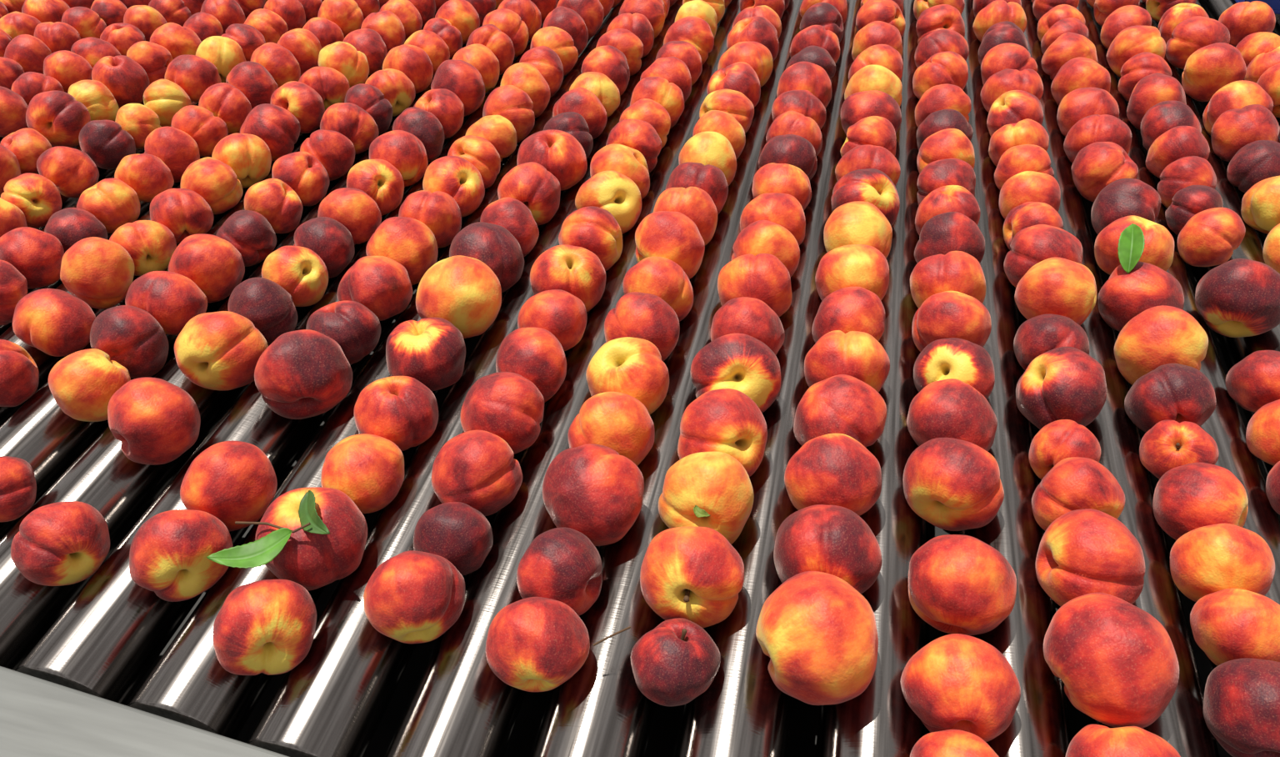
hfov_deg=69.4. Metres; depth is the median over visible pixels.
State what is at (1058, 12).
peach
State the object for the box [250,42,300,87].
peach
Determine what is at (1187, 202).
peach
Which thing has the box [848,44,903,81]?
peach
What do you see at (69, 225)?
peach
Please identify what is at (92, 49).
peach
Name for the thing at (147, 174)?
peach
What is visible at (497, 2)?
peach
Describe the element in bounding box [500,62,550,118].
peach
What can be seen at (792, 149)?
peach
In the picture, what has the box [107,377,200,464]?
peach
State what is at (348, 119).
peach
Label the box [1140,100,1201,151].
peach
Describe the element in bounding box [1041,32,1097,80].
peach
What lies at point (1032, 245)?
peach
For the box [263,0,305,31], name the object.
peach
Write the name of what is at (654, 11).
peach
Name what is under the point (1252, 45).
peach
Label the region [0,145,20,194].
peach
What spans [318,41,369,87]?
peach
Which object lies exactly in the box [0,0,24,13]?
peach
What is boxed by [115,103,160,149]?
peach
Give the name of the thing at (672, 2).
peach
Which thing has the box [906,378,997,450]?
peach
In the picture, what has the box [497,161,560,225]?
peach
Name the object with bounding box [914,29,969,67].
peach
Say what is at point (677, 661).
peach
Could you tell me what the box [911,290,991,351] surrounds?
peach
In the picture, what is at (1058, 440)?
peach
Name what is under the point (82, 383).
peach
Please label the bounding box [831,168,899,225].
peach
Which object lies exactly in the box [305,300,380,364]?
peach
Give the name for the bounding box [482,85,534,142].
peach
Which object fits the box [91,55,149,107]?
peach
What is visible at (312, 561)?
peach
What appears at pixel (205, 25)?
peach
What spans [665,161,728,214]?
peach
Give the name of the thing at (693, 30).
peach
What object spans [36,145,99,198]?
peach
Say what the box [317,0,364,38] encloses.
peach
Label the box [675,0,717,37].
peach
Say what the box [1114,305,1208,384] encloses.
peach
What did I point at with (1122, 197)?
peach
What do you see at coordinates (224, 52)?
peach
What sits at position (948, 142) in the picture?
peach
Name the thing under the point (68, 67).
peach
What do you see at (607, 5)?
peach
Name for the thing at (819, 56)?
peach
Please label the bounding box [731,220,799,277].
peach
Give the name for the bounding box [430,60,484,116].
peach
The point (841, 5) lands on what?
peach
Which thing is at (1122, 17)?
peach
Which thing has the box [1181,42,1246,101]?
peach
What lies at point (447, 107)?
peach
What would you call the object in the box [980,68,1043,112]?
peach
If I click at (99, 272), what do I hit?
peach
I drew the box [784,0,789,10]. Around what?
peach
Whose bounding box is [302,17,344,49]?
peach
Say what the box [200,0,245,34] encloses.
peach
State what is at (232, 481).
peach
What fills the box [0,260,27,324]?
peach
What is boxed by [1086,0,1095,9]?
peach
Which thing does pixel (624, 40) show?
peach
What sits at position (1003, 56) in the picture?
peach
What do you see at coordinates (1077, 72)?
peach
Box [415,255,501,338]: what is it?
peach
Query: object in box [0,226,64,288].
peach
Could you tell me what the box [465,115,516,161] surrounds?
peach
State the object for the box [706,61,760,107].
peach
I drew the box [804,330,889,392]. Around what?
peach
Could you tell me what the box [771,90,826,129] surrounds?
peach
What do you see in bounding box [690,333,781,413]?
peach
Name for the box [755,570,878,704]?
peach
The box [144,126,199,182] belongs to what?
peach
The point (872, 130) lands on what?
peach
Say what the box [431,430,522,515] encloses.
peach
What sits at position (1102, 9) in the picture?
peach
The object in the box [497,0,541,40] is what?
peach
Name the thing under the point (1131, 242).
leaf
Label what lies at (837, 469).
peach
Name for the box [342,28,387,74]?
peach
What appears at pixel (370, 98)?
peach
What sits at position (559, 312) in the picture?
peach
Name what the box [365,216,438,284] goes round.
peach
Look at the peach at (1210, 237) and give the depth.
0.94 m
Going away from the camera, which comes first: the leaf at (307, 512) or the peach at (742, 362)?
the leaf at (307, 512)
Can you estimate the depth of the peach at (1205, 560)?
0.63 m
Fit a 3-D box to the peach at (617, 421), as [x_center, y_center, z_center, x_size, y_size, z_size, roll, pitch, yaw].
[-0.023,0.045,0.744,0.065,0.074,0.069,22,46,23]
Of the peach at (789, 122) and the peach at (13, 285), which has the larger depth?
the peach at (789, 122)
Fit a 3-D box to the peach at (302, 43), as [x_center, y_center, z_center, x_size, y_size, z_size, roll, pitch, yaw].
[-0.489,-0.465,1.325,0.064,0.068,0.065,1,42,1]
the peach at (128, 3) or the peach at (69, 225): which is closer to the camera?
the peach at (69, 225)
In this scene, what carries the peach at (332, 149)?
on the conveyor
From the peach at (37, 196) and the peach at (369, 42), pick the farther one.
the peach at (369, 42)
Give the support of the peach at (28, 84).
on the conveyor
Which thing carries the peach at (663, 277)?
on the conveyor
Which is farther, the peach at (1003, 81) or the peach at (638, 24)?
the peach at (638, 24)
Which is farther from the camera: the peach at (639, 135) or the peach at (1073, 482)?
the peach at (639, 135)
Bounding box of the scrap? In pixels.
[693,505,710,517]
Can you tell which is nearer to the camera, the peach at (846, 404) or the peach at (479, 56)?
the peach at (846, 404)
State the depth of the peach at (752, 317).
0.82 m
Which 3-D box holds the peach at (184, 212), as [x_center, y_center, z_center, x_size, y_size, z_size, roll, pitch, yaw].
[-0.495,-0.176,0.999,0.061,0.058,0.056,-23,46,-24]
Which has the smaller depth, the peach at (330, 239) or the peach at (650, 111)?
the peach at (330, 239)
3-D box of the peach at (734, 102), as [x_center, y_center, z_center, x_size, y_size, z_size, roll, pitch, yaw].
[0.110,-0.332,1.172,0.068,0.068,0.072,-29,49,-29]
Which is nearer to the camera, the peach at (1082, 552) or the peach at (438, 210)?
the peach at (1082, 552)
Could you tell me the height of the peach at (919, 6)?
0.076 m
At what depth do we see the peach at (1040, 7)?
1.44 m
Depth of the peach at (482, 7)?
1.44 m
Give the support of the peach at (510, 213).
on the conveyor
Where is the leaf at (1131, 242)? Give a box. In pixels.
[1117,223,1144,273]
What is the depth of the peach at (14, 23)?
1.37 m
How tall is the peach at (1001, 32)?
0.071 m
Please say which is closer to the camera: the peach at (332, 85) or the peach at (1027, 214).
the peach at (1027, 214)
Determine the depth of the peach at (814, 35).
1.29 m
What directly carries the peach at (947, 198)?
on the conveyor
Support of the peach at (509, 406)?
on the conveyor
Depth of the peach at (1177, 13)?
1.37 m
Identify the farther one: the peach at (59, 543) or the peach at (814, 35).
the peach at (814, 35)
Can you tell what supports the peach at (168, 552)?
on the conveyor
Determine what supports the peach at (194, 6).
on the conveyor
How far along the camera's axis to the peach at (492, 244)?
0.90 m
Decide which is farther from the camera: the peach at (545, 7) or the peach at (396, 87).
the peach at (545, 7)
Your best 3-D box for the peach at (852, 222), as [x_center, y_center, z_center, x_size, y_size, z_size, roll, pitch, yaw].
[0.224,-0.143,0.950,0.069,0.073,0.074,-3,42,-3]
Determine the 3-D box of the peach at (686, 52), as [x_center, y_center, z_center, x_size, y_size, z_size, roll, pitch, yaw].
[0.055,-0.437,1.290,0.068,0.063,0.067,-33,51,-32]
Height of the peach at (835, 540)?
0.070 m
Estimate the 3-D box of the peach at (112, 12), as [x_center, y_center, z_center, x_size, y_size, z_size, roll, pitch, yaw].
[-0.825,-0.563,1.441,0.056,0.060,0.058,18,45,19]
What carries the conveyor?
on the floor
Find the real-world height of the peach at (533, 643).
0.065 m
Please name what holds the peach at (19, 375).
on the conveyor
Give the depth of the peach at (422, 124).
1.11 m
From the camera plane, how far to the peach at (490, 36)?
1.29 m
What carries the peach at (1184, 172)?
on the conveyor
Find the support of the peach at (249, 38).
on the conveyor
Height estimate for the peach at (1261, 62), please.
0.067 m
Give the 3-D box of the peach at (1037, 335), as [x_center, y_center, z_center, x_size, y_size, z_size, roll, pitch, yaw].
[0.370,-0.028,0.833,0.060,0.063,0.064,-9,42,-10]
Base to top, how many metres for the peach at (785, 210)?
0.068 m
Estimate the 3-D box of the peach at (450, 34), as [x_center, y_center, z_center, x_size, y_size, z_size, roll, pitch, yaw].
[-0.292,-0.502,1.370,0.057,0.059,0.059,-13,43,-14]
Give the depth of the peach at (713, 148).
1.05 m
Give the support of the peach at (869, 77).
on the conveyor
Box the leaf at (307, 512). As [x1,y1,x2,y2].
[298,490,329,534]
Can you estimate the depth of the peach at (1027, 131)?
1.09 m
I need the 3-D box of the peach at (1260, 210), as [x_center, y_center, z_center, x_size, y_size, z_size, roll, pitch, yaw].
[0.692,-0.186,0.998,0.070,0.066,0.068,6,42,7]
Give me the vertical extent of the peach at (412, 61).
0.066 m
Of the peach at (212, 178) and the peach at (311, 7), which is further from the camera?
the peach at (311, 7)
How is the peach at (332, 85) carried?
on the conveyor
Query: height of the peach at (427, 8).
0.066 m
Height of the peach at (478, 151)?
0.064 m
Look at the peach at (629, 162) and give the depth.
1.03 m
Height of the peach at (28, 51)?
0.065 m
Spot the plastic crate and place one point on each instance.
(1275, 4)
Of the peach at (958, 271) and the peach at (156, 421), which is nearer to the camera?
the peach at (156, 421)
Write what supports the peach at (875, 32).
on the conveyor
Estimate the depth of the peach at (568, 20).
1.34 m
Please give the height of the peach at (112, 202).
0.058 m
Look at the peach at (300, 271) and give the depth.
0.89 m
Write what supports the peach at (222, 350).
on the conveyor
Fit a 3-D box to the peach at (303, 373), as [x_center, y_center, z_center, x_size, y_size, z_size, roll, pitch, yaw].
[-0.285,-0.004,0.788,0.076,0.077,0.070,-1,42,-1]
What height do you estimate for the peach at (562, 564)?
0.066 m
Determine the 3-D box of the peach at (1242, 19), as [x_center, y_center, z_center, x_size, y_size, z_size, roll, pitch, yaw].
[0.904,-0.528,1.380,0.074,0.070,0.067,25,47,26]
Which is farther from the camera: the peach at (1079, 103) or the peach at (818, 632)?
the peach at (1079, 103)
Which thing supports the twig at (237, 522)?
on the peach at (312, 561)
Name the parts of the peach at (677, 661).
stem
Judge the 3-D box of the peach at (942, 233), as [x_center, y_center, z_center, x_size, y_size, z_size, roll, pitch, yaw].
[0.317,-0.133,0.945,0.067,0.072,0.063,16,44,17]
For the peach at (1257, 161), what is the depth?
1.06 m
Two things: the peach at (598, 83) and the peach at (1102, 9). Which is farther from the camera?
the peach at (1102, 9)
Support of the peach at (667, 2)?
on the conveyor
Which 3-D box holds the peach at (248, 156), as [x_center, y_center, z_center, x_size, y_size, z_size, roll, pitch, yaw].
[-0.468,-0.258,1.089,0.064,0.064,0.063,-29,49,-29]
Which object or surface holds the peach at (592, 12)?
on the conveyor
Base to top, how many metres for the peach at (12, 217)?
0.067 m
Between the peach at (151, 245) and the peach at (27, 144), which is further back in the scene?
the peach at (27, 144)
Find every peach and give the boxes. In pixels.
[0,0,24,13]
[0,1,9,18]
[0,11,41,39]
[0,28,12,57]
[0,56,24,89]
[0,85,28,137]
[0,127,52,174]
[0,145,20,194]
[0,173,61,228]
[0,197,27,237]
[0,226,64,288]
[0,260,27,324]
[0,339,39,406]
[0,455,36,521]
[3,34,51,74]
[10,71,64,105]
[10,500,109,585]
[12,288,95,356]
[21,0,69,22]
[25,90,90,147]
[34,21,80,53]
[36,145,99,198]
[43,50,92,93]
[44,207,107,253]
[48,348,130,421]
[60,236,134,309]
[61,6,106,39]
[62,0,94,9]
[67,80,119,120]
[70,37,120,68]
[76,178,139,233]
[78,120,135,169]
[90,0,127,26]
[90,305,168,378]
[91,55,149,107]
[100,23,145,55]
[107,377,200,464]
[109,220,176,275]
[114,153,174,202]
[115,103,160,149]
[120,0,150,8]
[123,5,167,41]
[125,270,207,334]
[126,40,172,84]
[129,509,232,601]
[143,79,191,126]
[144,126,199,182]
[148,0,191,26]
[149,188,213,243]
[150,22,201,59]
[164,55,221,102]
[168,233,244,302]
[171,105,228,156]
[174,310,268,389]
[180,156,243,214]
[180,440,277,530]
[182,0,204,14]
[183,12,223,41]
[195,35,246,82]
[198,82,252,134]
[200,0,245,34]
[211,133,271,188]
[212,579,316,674]
[215,210,276,266]
[220,23,265,61]
[225,61,278,108]
[228,277,297,344]
[235,0,265,19]
[240,103,300,160]
[243,8,287,43]
[244,178,302,233]
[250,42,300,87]
[254,329,352,419]
[255,486,367,589]
[261,245,328,306]
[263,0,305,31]
[270,80,324,133]
[271,151,329,205]
[276,28,321,75]
[293,216,354,278]
[298,0,322,24]
[298,66,349,110]
[300,129,354,180]
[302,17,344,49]
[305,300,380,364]
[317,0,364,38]
[317,187,381,244]
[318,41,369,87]
[320,102,378,154]
[320,433,404,514]
[337,255,412,320]
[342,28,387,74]
[344,83,392,134]
[346,159,404,215]
[353,375,438,450]
[354,0,379,19]
[360,10,405,53]
[363,550,464,643]
[365,68,415,116]
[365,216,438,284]
[369,130,428,186]
[379,0,389,9]
[379,0,422,40]
[382,44,433,93]
[385,317,465,391]
[392,106,444,162]
[398,190,461,248]
[404,30,449,76]
[408,0,435,25]
[413,88,464,139]
[413,501,493,574]
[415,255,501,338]
[422,155,484,217]
[423,17,462,59]
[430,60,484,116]
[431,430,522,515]
[435,0,449,12]
[435,0,479,44]
[447,135,500,189]
[449,221,524,292]
[451,43,499,93]
[460,371,544,454]
[465,0,495,27]
[465,24,514,74]
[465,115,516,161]
[480,196,539,257]
[482,8,528,57]
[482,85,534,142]
[485,596,589,691]
[495,0,503,9]
[495,327,566,402]
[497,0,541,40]
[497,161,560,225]
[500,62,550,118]
[516,129,587,190]
[516,527,602,615]
[517,289,586,350]
[519,45,563,98]
[530,0,558,23]
[530,26,578,76]
[530,244,606,311]
[542,5,588,55]
[542,443,644,545]
[543,111,593,158]
[552,87,607,139]
[556,0,604,39]
[558,205,622,271]
[567,391,654,465]
[569,71,619,117]
[575,170,641,234]
[581,45,629,95]
[585,336,669,414]
[590,143,649,199]
[595,28,643,75]
[599,0,614,17]
[604,291,679,361]
[605,119,661,172]
[606,13,654,58]
[611,0,621,8]
[618,0,665,38]
[619,98,670,148]
[622,256,693,321]
[630,76,684,128]
[630,617,720,705]
[635,210,704,279]
[640,56,691,103]
[640,525,744,627]
[653,186,717,244]
[655,40,702,85]
[658,451,754,544]
[662,0,669,19]
[663,15,714,64]
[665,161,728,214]
[669,0,676,7]
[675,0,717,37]
[677,388,767,476]
[678,131,736,185]
[682,0,724,23]
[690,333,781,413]
[692,110,745,159]
[699,89,754,133]
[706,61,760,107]
[710,296,784,354]
[717,41,773,87]
[717,253,792,316]
[724,0,731,9]
[726,15,779,61]
[731,5,781,39]
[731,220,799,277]
[740,0,784,19]
[740,192,805,245]
[751,162,811,210]
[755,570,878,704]
[758,134,817,180]
[765,110,822,156]
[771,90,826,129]
[773,504,882,594]
[776,61,832,108]
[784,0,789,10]
[784,433,881,515]
[785,45,835,83]
[790,25,839,64]
[793,374,886,447]
[800,0,847,24]
[800,2,843,43]
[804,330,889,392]
[811,286,884,342]
[815,244,889,300]
[823,200,892,258]
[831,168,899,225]
[835,144,900,185]
[840,90,901,134]
[840,115,896,156]
[844,65,902,106]
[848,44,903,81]
[851,20,902,60]
[855,0,905,37]
[860,0,903,13]
[900,633,1020,741]
[903,437,1004,530]
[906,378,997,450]
[908,534,1016,634]
[910,250,985,308]
[910,729,999,756]
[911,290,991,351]
[912,50,968,99]
[913,0,964,19]
[913,337,994,399]
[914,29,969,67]
[914,211,984,263]
[915,4,964,44]
[915,84,971,127]
[915,185,980,235]
[916,109,973,150]
[916,128,974,174]
[917,158,975,205]
[972,0,1021,18]
[972,0,1026,42]
[978,21,1028,64]
[980,42,1037,84]
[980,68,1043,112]
[986,90,1043,136]
[988,118,1049,166]
[994,144,1054,190]
[999,170,1060,219]
[1003,201,1063,249]
[1003,224,1082,287]
[1013,314,1089,370]
[1014,257,1096,324]
[1015,346,1106,429]
[1028,419,1100,479]
[1031,456,1124,530]
[1032,0,1079,20]
[1035,508,1144,606]
[1037,4,1085,41]
[1040,17,1088,54]
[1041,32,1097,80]
[1043,592,1179,728]
[1050,57,1110,106]
[1056,87,1119,136]
[1063,114,1131,163]
[1065,724,1180,756]
[1071,141,1138,202]
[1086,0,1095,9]
[1090,178,1160,234]
[1093,0,1139,26]
[1094,215,1174,274]
[1097,261,1184,331]
[1100,5,1151,49]
[1106,25,1165,77]
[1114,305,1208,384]
[1118,51,1171,102]
[1124,363,1215,432]
[1126,72,1186,130]
[1139,420,1218,479]
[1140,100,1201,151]
[1145,0,1196,22]
[1145,125,1209,178]
[1152,462,1248,539]
[1157,3,1209,44]
[1157,155,1216,208]
[1165,15,1229,69]
[1165,185,1223,235]
[1170,523,1274,601]
[1177,207,1245,266]
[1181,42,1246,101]
[1190,588,1279,665]
[1195,258,1279,337]
[1202,80,1273,134]
[1202,658,1279,756]
[1210,104,1279,161]
[1218,0,1275,47]
[1225,350,1279,412]
[1226,140,1279,193]
[1235,31,1279,67]
[1240,175,1279,234]
[1244,45,1279,83]
[1245,399,1279,465]
[1256,63,1279,117]
[1262,223,1279,273]
[1265,460,1279,514]
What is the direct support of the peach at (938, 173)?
on the conveyor
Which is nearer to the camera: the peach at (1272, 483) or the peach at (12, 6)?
the peach at (1272, 483)
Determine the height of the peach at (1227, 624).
0.060 m
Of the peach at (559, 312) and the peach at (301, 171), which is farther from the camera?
the peach at (301, 171)
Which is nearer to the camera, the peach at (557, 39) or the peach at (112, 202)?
the peach at (112, 202)
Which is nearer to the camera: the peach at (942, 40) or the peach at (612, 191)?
the peach at (612, 191)
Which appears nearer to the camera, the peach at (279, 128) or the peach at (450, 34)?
the peach at (279, 128)
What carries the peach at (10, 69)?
on the conveyor
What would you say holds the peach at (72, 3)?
on the conveyor
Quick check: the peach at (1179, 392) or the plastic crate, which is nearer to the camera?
the peach at (1179, 392)
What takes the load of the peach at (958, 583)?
on the conveyor
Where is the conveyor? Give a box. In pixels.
[0,0,1279,756]
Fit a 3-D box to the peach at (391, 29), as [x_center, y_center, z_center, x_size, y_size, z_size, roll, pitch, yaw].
[-0.382,-0.511,1.374,0.066,0.065,0.062,10,43,11]
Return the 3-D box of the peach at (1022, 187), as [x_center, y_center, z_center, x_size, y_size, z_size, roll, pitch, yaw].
[0.433,-0.198,1.027,0.063,0.063,0.060,3,42,4]
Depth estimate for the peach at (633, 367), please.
0.77 m
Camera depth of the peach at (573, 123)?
1.10 m
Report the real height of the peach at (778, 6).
0.074 m
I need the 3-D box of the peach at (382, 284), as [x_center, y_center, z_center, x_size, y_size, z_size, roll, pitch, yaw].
[-0.255,-0.085,0.892,0.066,0.066,0.068,25,47,25]
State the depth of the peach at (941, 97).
1.15 m
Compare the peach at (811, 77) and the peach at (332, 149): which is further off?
the peach at (811, 77)
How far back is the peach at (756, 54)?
1.25 m
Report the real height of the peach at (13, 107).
0.067 m
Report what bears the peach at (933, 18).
on the conveyor
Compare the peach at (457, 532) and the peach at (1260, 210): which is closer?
the peach at (457, 532)
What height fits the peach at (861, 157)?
0.067 m
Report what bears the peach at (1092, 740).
on the conveyor
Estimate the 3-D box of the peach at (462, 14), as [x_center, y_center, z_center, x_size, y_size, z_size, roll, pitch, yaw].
[-0.278,-0.546,1.415,0.068,0.068,0.066,31,50,30]
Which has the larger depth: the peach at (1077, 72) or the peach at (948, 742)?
the peach at (1077, 72)
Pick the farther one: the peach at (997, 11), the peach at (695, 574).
the peach at (997, 11)
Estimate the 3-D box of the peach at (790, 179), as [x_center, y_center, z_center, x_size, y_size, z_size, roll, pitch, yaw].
[0.157,-0.208,1.032,0.067,0.068,0.072,14,43,15]
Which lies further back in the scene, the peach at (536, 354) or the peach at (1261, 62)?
the peach at (1261, 62)
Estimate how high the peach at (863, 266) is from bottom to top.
0.068 m
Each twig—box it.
[235,520,310,532]
[593,625,630,645]
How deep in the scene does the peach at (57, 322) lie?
0.84 m
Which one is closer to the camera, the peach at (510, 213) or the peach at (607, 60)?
the peach at (510, 213)
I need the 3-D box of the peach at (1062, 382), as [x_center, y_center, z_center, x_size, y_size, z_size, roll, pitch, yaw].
[0.355,0.010,0.779,0.068,0.070,0.072,17,44,19]
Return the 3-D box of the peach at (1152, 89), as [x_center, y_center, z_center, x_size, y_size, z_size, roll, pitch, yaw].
[0.667,-0.354,1.194,0.072,0.076,0.068,-33,51,-32]
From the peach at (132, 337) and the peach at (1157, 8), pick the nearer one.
the peach at (132, 337)
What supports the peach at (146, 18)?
on the conveyor
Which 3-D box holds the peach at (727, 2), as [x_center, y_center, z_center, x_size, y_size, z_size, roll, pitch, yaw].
[0.118,-0.629,1.502,0.069,0.072,0.065,25,47,26]
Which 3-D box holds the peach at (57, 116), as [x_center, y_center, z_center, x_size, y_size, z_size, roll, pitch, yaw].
[-0.723,-0.323,1.151,0.069,0.069,0.065,10,43,11]
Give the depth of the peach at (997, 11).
1.36 m
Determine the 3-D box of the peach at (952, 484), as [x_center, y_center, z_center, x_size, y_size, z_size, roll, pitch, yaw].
[0.237,0.080,0.701,0.073,0.072,0.063,9,42,10]
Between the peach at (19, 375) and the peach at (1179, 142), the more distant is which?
the peach at (1179, 142)
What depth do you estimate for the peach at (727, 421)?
0.71 m
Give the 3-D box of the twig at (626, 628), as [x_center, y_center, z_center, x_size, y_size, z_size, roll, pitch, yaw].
[-0.018,0.165,0.593,0.026,0.009,0.002,-13,43,-14]
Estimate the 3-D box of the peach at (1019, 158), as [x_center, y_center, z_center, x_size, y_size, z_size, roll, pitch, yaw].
[0.443,-0.237,1.067,0.063,0.062,0.056,21,46,22]
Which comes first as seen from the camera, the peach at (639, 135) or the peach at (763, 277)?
the peach at (763, 277)
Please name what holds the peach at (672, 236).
on the conveyor
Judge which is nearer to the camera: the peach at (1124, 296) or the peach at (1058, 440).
the peach at (1058, 440)
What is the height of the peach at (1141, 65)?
0.068 m
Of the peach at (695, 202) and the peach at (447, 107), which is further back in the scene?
the peach at (447, 107)
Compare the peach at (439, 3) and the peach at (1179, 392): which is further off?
the peach at (439, 3)
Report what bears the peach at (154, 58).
on the conveyor
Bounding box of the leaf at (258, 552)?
[206,527,291,568]
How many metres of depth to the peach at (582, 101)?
1.15 m
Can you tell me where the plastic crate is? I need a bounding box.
[1235,0,1279,14]
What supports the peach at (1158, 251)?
on the conveyor
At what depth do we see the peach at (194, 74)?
1.22 m
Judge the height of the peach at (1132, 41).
0.072 m
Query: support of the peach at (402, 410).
on the conveyor
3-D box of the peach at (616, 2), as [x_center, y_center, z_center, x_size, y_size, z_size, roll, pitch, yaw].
[-0.061,-0.642,1.520,0.071,0.067,0.066,8,42,9]
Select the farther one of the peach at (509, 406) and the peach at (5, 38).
the peach at (5, 38)
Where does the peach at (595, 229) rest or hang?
on the conveyor
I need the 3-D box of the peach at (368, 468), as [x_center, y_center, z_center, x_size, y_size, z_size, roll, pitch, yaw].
[-0.215,0.074,0.720,0.062,0.060,0.067,-2,42,-3]
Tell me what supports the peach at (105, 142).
on the conveyor
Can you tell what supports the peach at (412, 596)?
on the conveyor
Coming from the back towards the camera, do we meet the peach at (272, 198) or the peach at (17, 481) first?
the peach at (272, 198)
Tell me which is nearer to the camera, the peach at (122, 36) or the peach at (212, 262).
the peach at (212, 262)
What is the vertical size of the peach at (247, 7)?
0.063 m
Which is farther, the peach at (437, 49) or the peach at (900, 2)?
the peach at (900, 2)
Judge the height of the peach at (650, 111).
0.066 m
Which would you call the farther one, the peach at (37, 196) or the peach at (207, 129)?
the peach at (207, 129)
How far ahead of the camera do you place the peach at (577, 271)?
0.88 m
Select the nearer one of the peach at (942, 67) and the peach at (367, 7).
the peach at (942, 67)
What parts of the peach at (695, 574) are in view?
stem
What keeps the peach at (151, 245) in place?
on the conveyor
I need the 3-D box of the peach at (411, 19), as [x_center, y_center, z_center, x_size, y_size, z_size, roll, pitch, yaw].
[-0.367,-0.549,1.419,0.066,0.063,0.062,16,44,18]
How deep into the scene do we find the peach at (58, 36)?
1.33 m
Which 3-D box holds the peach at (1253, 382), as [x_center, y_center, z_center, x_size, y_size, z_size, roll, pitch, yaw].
[0.541,0.003,0.796,0.058,0.058,0.056,-10,43,-11]
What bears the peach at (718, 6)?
on the conveyor
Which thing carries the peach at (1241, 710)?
on the conveyor
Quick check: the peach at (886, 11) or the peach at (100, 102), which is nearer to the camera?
the peach at (100, 102)
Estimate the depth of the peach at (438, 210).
0.96 m
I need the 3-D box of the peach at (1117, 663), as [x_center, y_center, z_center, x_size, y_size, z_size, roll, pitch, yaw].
[0.296,0.177,0.584,0.076,0.080,0.078,-33,51,-32]
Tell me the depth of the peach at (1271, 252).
0.94 m
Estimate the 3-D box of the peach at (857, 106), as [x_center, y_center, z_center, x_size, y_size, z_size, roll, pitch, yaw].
[0.290,-0.326,1.159,0.076,0.070,0.067,-5,42,-6]
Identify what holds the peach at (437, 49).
on the conveyor
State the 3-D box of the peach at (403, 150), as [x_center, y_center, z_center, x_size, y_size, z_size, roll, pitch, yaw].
[-0.283,-0.257,1.083,0.066,0.066,0.067,-11,43,-12]
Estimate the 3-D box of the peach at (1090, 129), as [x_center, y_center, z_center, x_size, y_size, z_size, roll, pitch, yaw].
[0.550,-0.283,1.112,0.070,0.068,0.068,-21,46,-22]
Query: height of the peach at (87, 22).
0.063 m
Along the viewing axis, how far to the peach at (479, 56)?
1.25 m
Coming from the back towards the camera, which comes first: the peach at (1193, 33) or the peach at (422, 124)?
the peach at (1193, 33)
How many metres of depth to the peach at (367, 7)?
1.45 m
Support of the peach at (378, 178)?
on the conveyor
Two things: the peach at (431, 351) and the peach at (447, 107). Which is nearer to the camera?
the peach at (431, 351)
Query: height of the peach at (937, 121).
0.067 m
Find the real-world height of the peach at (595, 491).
0.074 m
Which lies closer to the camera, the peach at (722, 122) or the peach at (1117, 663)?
the peach at (1117, 663)
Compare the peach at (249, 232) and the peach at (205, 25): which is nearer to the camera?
the peach at (249, 232)
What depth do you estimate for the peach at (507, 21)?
1.34 m
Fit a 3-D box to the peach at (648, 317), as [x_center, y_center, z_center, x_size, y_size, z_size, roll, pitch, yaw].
[0.002,-0.044,0.842,0.067,0.068,0.065,-10,42,-11]
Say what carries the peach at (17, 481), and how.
on the conveyor
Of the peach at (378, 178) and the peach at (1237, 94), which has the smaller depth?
the peach at (378, 178)
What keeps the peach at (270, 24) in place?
on the conveyor
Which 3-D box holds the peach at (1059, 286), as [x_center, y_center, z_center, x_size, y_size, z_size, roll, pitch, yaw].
[0.392,-0.079,0.875,0.069,0.070,0.073,29,49,28]
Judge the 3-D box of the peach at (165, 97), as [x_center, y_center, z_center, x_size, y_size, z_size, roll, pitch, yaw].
[-0.617,-0.358,1.206,0.057,0.061,0.062,-6,42,-7]
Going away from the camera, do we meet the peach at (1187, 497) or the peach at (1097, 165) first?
the peach at (1187, 497)
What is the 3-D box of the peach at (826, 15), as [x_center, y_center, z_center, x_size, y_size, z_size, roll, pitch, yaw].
[0.270,-0.520,1.375,0.065,0.070,0.068,19,45,20]
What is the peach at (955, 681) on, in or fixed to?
on the conveyor
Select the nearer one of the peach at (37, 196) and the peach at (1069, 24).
the peach at (37, 196)
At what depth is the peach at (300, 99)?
1.17 m
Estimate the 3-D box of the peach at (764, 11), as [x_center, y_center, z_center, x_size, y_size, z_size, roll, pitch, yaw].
[0.174,-0.522,1.383,0.073,0.067,0.068,20,45,21]
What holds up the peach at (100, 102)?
on the conveyor
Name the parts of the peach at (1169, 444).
stem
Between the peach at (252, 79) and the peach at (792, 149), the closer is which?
the peach at (792, 149)
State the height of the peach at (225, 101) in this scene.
0.066 m
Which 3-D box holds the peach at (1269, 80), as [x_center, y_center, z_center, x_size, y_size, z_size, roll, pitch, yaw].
[0.850,-0.376,1.209,0.080,0.072,0.066,25,47,25]
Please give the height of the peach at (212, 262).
0.068 m
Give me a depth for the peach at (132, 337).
0.81 m
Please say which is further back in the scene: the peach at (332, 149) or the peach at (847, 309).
the peach at (332, 149)
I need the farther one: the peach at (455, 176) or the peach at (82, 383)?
the peach at (455, 176)
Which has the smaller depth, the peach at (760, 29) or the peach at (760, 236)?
the peach at (760, 236)
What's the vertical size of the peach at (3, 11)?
0.059 m
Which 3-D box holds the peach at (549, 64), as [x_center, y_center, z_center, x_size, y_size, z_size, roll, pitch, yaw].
[-0.136,-0.420,1.270,0.062,0.070,0.070,5,42,6]
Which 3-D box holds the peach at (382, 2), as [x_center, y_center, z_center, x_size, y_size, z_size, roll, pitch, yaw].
[-0.433,-0.633,1.512,0.067,0.070,0.068,31,50,30]
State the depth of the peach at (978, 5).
1.44 m

